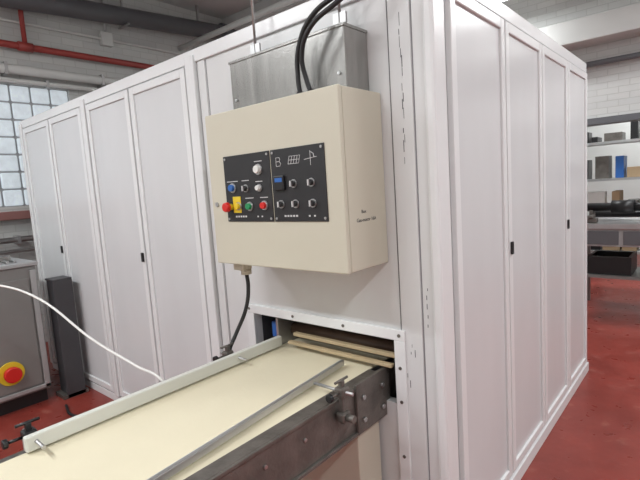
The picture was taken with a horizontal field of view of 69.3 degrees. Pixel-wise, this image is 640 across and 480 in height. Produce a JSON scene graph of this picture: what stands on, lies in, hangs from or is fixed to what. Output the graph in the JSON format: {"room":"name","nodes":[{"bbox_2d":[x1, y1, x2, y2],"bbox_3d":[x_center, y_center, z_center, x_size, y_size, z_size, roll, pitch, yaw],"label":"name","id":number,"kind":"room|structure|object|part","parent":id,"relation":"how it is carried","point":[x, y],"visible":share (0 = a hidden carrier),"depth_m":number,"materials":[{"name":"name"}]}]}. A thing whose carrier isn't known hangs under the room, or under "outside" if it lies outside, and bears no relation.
{"room":"processing plant","nodes":[
{"label":"processing plant","id":0,"kind":"room"},
{"bbox_2d":[0,285,163,381],"bbox_3d":[-1.468,0.733,2.424,2.057,1.248,0.203,0,7,27],"label":"cable","id":1,"kind":"object","parent":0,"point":[4,286],"visible":0.55,"depth_m":2.15,"materials":[{"name":"white plastic"}]},
{"bbox_2d":[0,0,221,341],"bbox_3d":[-1.875,-1.190,6.768,0.200,4.150,13.400,2,9,41],"label":"wall","id":2,"kind":"structure","parent":0,"point":[9,31],"depth_m":5.44,"materials":[{"name":"paint"}]},
{"bbox_2d":[0,210,30,220],"bbox_3d":[-3.567,-0.202,4.603,0.100,0.090,2.700,2,9,41],"label":"sill","id":3,"kind":"structure","parent":2,"relation":"attached to","point":[13,215],"depth_m":4.91,"materials":[{"name":"red"}]},
{"bbox_2d":[0,235,34,254],"bbox_3d":[-4.046,0.204,4.020,0.149,0.182,5.500,2,9,41],"label":"pipe","id":4,"kind":"object","parent":2,"relation":"attached to","point":[18,239],"visible":0.2,"depth_m":4.90,"materials":[{"name":"metal"}]},
{"bbox_2d":[0,84,67,206],"bbox_3d":[-3.726,-0.944,4.611,0.110,1.300,2.400,2,9,41],"label":"grid","id":5,"kind":"object","parent":2,"relation":"attached to","point":[10,102],"visible":0.2,"depth_m":5.03,"materials":[{"name":"grey metal"}]},
{"bbox_2d":[0,84,67,206],"bbox_3d":[-3.722,-0.944,4.608,0.140,1.282,2.382,2,9,41],"label":"blocks","id":6,"kind":"object","parent":5,"relation":"in","point":[17,93],"visible":0.41,"depth_m":5.00},
{"bbox_2d":[0,77,98,91],"bbox_3d":[-2.916,-1.754,5.305,0.094,0.074,9.400,2,9,41],"label":"conduit pipe","id":7,"kind":"object","parent":2,"relation":"attached to","point":[46,84],"visible":0.41,"depth_m":5.12,"materials":[{"name":"white metal"}]},
{"bbox_2d":[0,61,120,87],"bbox_3d":[-2.902,-1.862,5.274,0.149,0.124,9.400,2,9,41],"label":"pipe","id":8,"kind":"object","parent":2,"relation":"attached to","point":[5,68],"visible":0.49,"depth_m":5.13,"materials":[{"name":"white metal"}]},
{"bbox_2d":[0,0,182,54],"bbox_3d":[-3.099,-2.633,5.077,0.069,0.720,9.050,2,9,41],"label":"conduit","id":9,"kind":"object","parent":2,"relation":"attached to","point":[106,38],"visible":0.77,"depth_m":5.60,"materials":[{"name":"grey metal"}]},
{"bbox_2d":[222,0,309,30],"bbox_3d":[2.032,-3.125,4.181,9.000,0.230,0.280,2,9,41],"label":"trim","id":10,"kind":"structure","parent":2,"relation":"attached to","point":[263,4],"depth_m":6.49,"materials":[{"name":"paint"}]},
{"bbox_2d":[156,0,262,18],"bbox_3d":[1.476,-3.205,3.528,9.400,0.150,13.400,2,9,41],"label":"ceiling","id":11,"kind":"structure","parent":0,"point":[221,9],"depth_m":6.47,"materials":[{"name":"paint"}]},
{"bbox_2d":[0,10,153,68],"bbox_3d":[-3.065,-2.519,5.067,0.096,0.948,9.050,2,9,41],"label":"pipe","id":12,"kind":"object","parent":11,"relation":"hanging from","point":[24,46],"visible":0.71,"depth_m":5.17,"materials":[{"name":"metal"}]},
{"bbox_2d":[0,0,236,39],"bbox_3d":[-2.993,-2.468,4.134,1.337,0.864,7.743,2,9,41],"label":"duct pipe","id":13,"kind":"object","parent":11,"relation":"hanging from","point":[77,9],"visible":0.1,"depth_m":5.52,"materials":[{"name":"grey metal"}]},
{"bbox_2d":[177,0,299,50],"bbox_3d":[-0.900,-2.890,5.500,2.825,0.595,0.070,2,9,41],"label":"pipe","id":14,"kind":"object","parent":11,"relation":"hanging from","point":[283,3],"visible":1,"depth_m":5.61,"materials":[{"name":"grey metal"}]},
{"bbox_2d":[250,0,260,53],"bbox_3d":[-0.346,-1.796,1.920,0.060,2.026,0.039,2,9,41],"label":"rod","id":15,"kind":"object","parent":11,"relation":"hanging from","point":[256,47],"visible":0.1,"depth_m":2.02,"materials":[{"name":"metal"}]},
{"bbox_3d":[-0.346,-1.796,1.920,0.012,2.026,0.011,2,9,41],"label":"rod","id":16,"kind":"part","parent":15,"relation":"part of","materials":[{"name":"metal"}]},
{"bbox_2d":[295,0,342,93],"bbox_3d":[0.511,-1.713,1.753,1.355,2.257,0.294,-7,7,-23],"label":"cables","id":17,"kind":"object","parent":11,"relation":"hanging from","point":[310,22],"visible":0.91,"depth_m":1.66,"materials":[{"name":"black rubber"}]},
{"bbox_2d":[333,3,346,24],"bbox_3d":[0.011,-1.784,1.614,0.060,2.026,0.039,2,9,41],"label":"rod","id":18,"kind":"object","parent":11,"relation":"hanging from","point":[339,17],"visible":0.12,"depth_m":1.72,"materials":[{"name":"metal"}]},
{"bbox_3d":[0.011,-1.784,1.614,0.012,2.026,0.011,2,9,41],"label":"rod","id":19,"kind":"part","parent":18,"relation":"part of","materials":[{"name":"metal"}]},
{"bbox_2d":[0,254,639,479],"bbox_3d":[1.755,1.033,4.019,9.400,0.100,13.400,2,9,41],"label":"floor","id":20,"kind":"structure","parent":0,"point":[596,436],"depth_m":3.22,"materials":[{"name":"red paint"}]},
{"bbox_2d":[0,255,50,415],"bbox_3d":[-2.842,0.753,3.392,0.845,1.200,1.295,2,9,41],"label":"cabinet","id":21,"kind":"object","parent":20,"relation":"on","point":[25,380],"visible":1,"depth_m":3.52,"materials":[{"name":"metal"}]},
{"bbox_2d":[0,257,37,269],"bbox_3d":[-2.901,0.252,3.357,0.775,0.030,1.295,2,9,41],"label":"countertop","id":22,"kind":"structure","parent":21,"relation":"on","point":[19,263],"depth_m":3.53,"materials":[{"name":"grey metal"}]},
{"bbox_3d":[-2.581,0.782,3.169,0.012,0.840,1.150,2,9,41],"label":"door","id":23,"kind":"part","parent":21,"relation":"part of","materials":[{"name":"grey paint"}]},
{"bbox_2d":[45,275,88,399],"bbox_3d":[-2.062,0.779,3.746,0.170,0.965,0.190,2,9,41],"label":"post","id":24,"kind":"object","parent":20,"relation":"on","point":[60,288],"visible":1,"depth_m":3.70,"materials":[{"name":"metal"}]},
{"bbox_2d":[65,404,76,416],"bbox_3d":[-1.273,1.294,2.953,1.807,0.020,0.141,3,9,43],"label":"cable","id":25,"kind":"object","parent":20,"relation":"on","point":[66,405],"visible":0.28,"depth_m":3.42,"materials":[{"name":"black rubber"}]},
{"bbox_2d":[0,318,396,479],"bbox_3d":[-0.365,0.926,1.707,0.825,0.920,2.744,2,9,41],"label":"conveyor","id":26,"kind":"object","parent":20,"relation":"on","point":[306,401],"visible":0.9,"depth_m":1.62,"materials":[{"name":"metal"}]},
{"bbox_3d":[-0.979,0.635,1.437,0.031,0.031,0.015,2,9,41],"label":"guide clamp knob","id":27,"kind":"part","parent":26,"relation":"part of","materials":[{"name":"black plastic"}]},
{"bbox_3d":[-0.643,0.700,1.801,0.030,0.182,2.550,2,9,41],"label":"frame","id":28,"kind":"part","parent":26,"relation":"part of","materials":[{"name":"metal"}]},
{"bbox_3d":[-0.932,0.664,1.492,0.018,0.162,0.018,2,9,41],"label":"guide clamp post","id":29,"kind":"part","parent":26,"relation":"part of","materials":[{"name":"black plastic"}]},
{"bbox_3d":[-0.905,0.627,1.462,0.180,0.012,0.012,2,9,41],"label":"guide clamp rod","id":30,"kind":"part","parent":26,"relation":"part of","materials":[{"name":"metal"}]},
{"bbox_3d":[-0.553,0.562,1.847,0.024,0.050,1.110,2,9,41],"label":"guide rail","id":31,"kind":"part","parent":26,"relation":"part of","materials":[{"name":"white plastic"}]},
{"bbox_3d":[-0.388,0.521,2.076,0.180,0.012,0.012,2,9,41],"label":"guide clamp rod","id":32,"kind":"part","parent":26,"relation":"part of","materials":[{"name":"metal"}]},
{"bbox_3d":[-0.397,0.626,1.270,0.016,0.025,1.697,1,8,36],"label":"guide rail","id":33,"kind":"part","parent":26,"relation":"part of","materials":[{"name":"metal"}]},
{"bbox_3d":[-0.197,0.713,1.419,0.055,0.187,2.550,2,9,41],"label":"frame","id":34,"kind":"part","parent":26,"relation":"part of","materials":[{"name":"metal"}]},
{"bbox_3d":[0.034,0.549,1.601,0.031,0.031,0.015,2,9,41],"label":"guide clamp knob","id":35,"kind":"part","parent":26,"relation":"part of","materials":[{"name":"black plastic"}]},
{"bbox_3d":[0.047,0.539,1.678,0.180,0.012,0.012,2,9,41],"label":"guide clamp rod","id":36,"kind":"part","parent":26,"relation":"part of","materials":[{"name":"metal"}]},
{"bbox_3d":[0.080,0.579,1.656,0.018,0.162,0.018,2,9,41],"label":"guide clamp post","id":37,"kind":"part","parent":26,"relation":"part of","materials":[{"name":"metal"}]},
{"bbox_3d":[0.110,0.633,1.640,0.032,0.028,0.028,2,9,41],"label":"guide clamp knob","id":38,"kind":"part","parent":26,"relation":"part of","materials":[{"name":"metal"}]},
{"bbox_3d":[0.211,0.631,1.838,0.014,0.200,0.230,2,9,41],"label":"bearing plate","id":39,"kind":"part","parent":26,"relation":"part of","materials":[{"name":"metal"}]},
{"bbox_2d":[18,0,588,479],"bbox_3d":[-0.313,-0.023,3.859,4.056,2.300,2.426,2,9,41],"label":"enclosure","id":40,"kind":"object","parent":20,"relation":"on","point":[480,294],"visible":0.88,"depth_m":2.34,"materials":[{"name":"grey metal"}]},
{"bbox_3d":[-2.338,0.087,4.042,0.590,2.145,0.024,2,9,41],"label":"door frame","id":41,"kind":"part","parent":40,"relation":"part of","materials":[{"name":"white metal"}]},
{"bbox_3d":[-1.875,0.103,3.645,0.590,2.145,0.024,2,9,41],"label":"door frame","id":42,"kind":"part","parent":40,"relation":"part of","materials":[{"name":"white metal"}]},
{"bbox_3d":[-1.347,0.120,3.193,0.600,2.145,0.024,2,9,41],"label":"door frame","id":43,"kind":"part","parent":40,"relation":"part of","materials":[{"name":"white metal"}]},
{"bbox_3d":[-0.877,0.136,2.789,0.600,2.145,0.024,2,9,41],"label":"door frame","id":44,"kind":"part","parent":40,"relation":"part of","materials":[{"name":"white metal"}]},
{"bbox_2d":[205,84,387,274],"bbox_3d":[-0.132,-0.192,1.902,0.749,0.710,0.303,2,9,41],"label":"control box","id":45,"kind":"object","parent":40,"relation":"attached to","point":[297,180],"visible":1,"depth_m":1.72,"materials":[{"name":"beige metal"}]},
{"bbox_3d":[-0.347,-0.148,1.944,0.050,0.068,0.002,2,9,41],"label":"estop plate","id":46,"kind":"part","parent":45,"relation":"part of","materials":[{"name":"yellow plastic"}]},
{"bbox_2d":[230,275,249,349],"bbox_3d":[-0.387,0.348,2.115,0.154,0.387,0.053,-8,8,-30],"label":"power cable","id":47,"kind":"object","parent":45,"relation":"attached to","point":[243,316],"visible":0.83,"depth_m":2.12,"materials":[{"name":"black rubber"}]},
{"bbox_3d":[-0.296,-0.212,1.892,0.283,0.275,0.004,2,9,41],"label":"instrument panel","id":48,"kind":"part","parent":45,"relation":"part of","materials":[{"name":"black metal"}]},
{"bbox_2d":[253,164,261,174],"bbox_3d":[-0.250,-0.279,1.827,0.043,0.043,0.017,2,9,41],"label":"lamp","id":49,"kind":"object","parent":45,"relation":"attached to","point":[257,168],"depth_m":1.82,"materials":[{"name":"white plastic"}]},
{"bbox_2d":[228,22,368,108],"bbox_3d":[-0.107,-0.672,1.900,0.643,0.226,0.150,2,9,41],"label":"box","id":50,"kind":"object","parent":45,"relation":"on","point":[337,53],"visible":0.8,"depth_m":1.75,"materials":[{"name":"metal"}]},
{"bbox_3d":[-0.080,-0.205,1.707,0.270,0.275,0.004,2,9,41],"label":"instrument panel","id":51,"kind":"part","parent":45,"relation":"part of","materials":[{"name":"black metal"}]},
{"bbox_3d":[-0.005,0.673,2.136,0.940,0.675,0.014,2,9,41],"label":"opening trim","id":52,"kind":"part","parent":40,"relation":"part of","materials":[{"name":"white metal"}]},
{"bbox_3d":[0.455,0.175,1.715,0.042,2.300,0.102,2,9,41],"label":"corner post","id":53,"kind":"part","parent":40,"relation":"part of","materials":[{"name":"white metal"}]},
{"bbox_3d":[0.693,0.129,1.958,0.024,2.145,0.553,2,9,41],"label":"door frame","id":54,"kind":"part","parent":40,"relation":"part of","materials":[{"name":"white metal"}]},
{"bbox_3d":[1.061,0.055,2.385,0.024,2.145,0.558,2,9,41],"label":"door frame","id":55,"kind":"part","parent":40,"relation":"part of","materials":[{"name":"white metal"}]},
{"bbox_3d":[1.428,-0.019,2.811,0.024,2.145,0.553,2,9,41],"label":"door frame","id":56,"kind":"part","parent":40,"relation":"part of","materials":[{"name":"white metal"}]},
{"bbox_3d":[1.794,-0.092,3.235,0.024,2.145,0.553,2,9,41],"label":"door frame","id":57,"kind":"part","parent":40,"relation":"part of","materials":[{"name":"white metal"}]},
{"bbox_2d":[587,121,639,254],"bbox_3d":[5.172,-0.751,6.590,2.950,2.400,0.550,2,9,41],"label":"storage shelf","id":58,"kind":"object","parent":20,"relation":"on","point":[603,164],"visible":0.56,"depth_m":6.99,"materials":[{"name":"grey metal"}]},
{"bbox_2d":[587,215,639,299],"bbox_3d":[3.585,0.248,4.702,1.750,1.060,0.700,2,9,41],"label":"workbench","id":59,"kind":"object","parent":20,"relation":"on","point":[607,231],"visible":0.52,"depth_m":4.77,"materials":[{"name":"grey metal"}]},
{"bbox_3d":[3.169,0.317,5.479,0.050,0.800,0.050,2,9,41],"label":"leg","id":60,"kind":"part","parent":59,"relation":"part of","materials":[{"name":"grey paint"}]},
{"bbox_2d":[587,250,636,275],"bbox_3d":[3.171,0.242,5.025,0.400,0.189,0.450,2,9,41],"label":"storage bin","id":61,"kind":"object","parent":59,"relation":"on","point":[606,262],"visible":0.97,"depth_m":4.89,"materials":[{"name":"black plastic"}]},
{"bbox_2d":[587,200,639,216],"bbox_3d":[3.509,-0.308,4.668,1.453,0.219,0.315,2,9,41],"label":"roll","id":62,"kind":"object","parent":59,"relation":"on","point":[616,208],"visible":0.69,"depth_m":4.92,"materials":[{"name":"black plastic"}]},
{"bbox_2d":[587,267,639,280],"bbox_3d":[3.593,0.362,4.715,1.650,0.030,0.600,2,9,41],"label":"shelf","id":63,"kind":"object","parent":59,"relation":"attached to","point":[636,275],"depth_m":4.81,"materials":[{"name":"grey metal"}]},
{"bbox_2d":[502,0,639,118],"bbox_3d":[3.689,-1.488,6.177,9.000,4.150,0.200,2,9,41],"label":"wall","id":64,"kind":"structure","parent":0,"point":[613,89],"depth_m":5.97,"materials":[{"name":"paint"}]},
{"bbox_2d":[539,3,639,50],"bbox_3d":[3.417,-2.624,5.816,9.000,0.280,0.400,2,9,41],"label":"beam","id":65,"kind":"structure","parent":64,"relation":"attached to","point":[622,23],"depth_m":5.65,"materials":[{"name":"paint"}]},
{"bbox_2d":[585,52,639,67],"bbox_3d":[3.604,-2.262,5.894,8.600,0.100,0.134,2,9,41],"label":"pipe","id":66,"kind":"object","parent":64,"relation":"attached to","point":[636,54],"visible":0.29,"depth_m":5.77,"materials":[{"name":"grey metal"}]},
{"bbox_2d":[587,112,639,126],"bbox_3d":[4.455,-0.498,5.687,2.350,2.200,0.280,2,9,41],"label":"trim","id":67,"kind":"structure","parent":64,"relation":"attached to","point":[631,117],"depth_m":5.95,"materials":[{"name":"grey metal"}]},
{"bbox_2d":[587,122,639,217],"bbox_3d":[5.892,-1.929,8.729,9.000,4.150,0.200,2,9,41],"label":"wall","id":68,"kind":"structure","parent":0,"point":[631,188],"depth_m":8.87,"materials":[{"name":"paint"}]}
]}

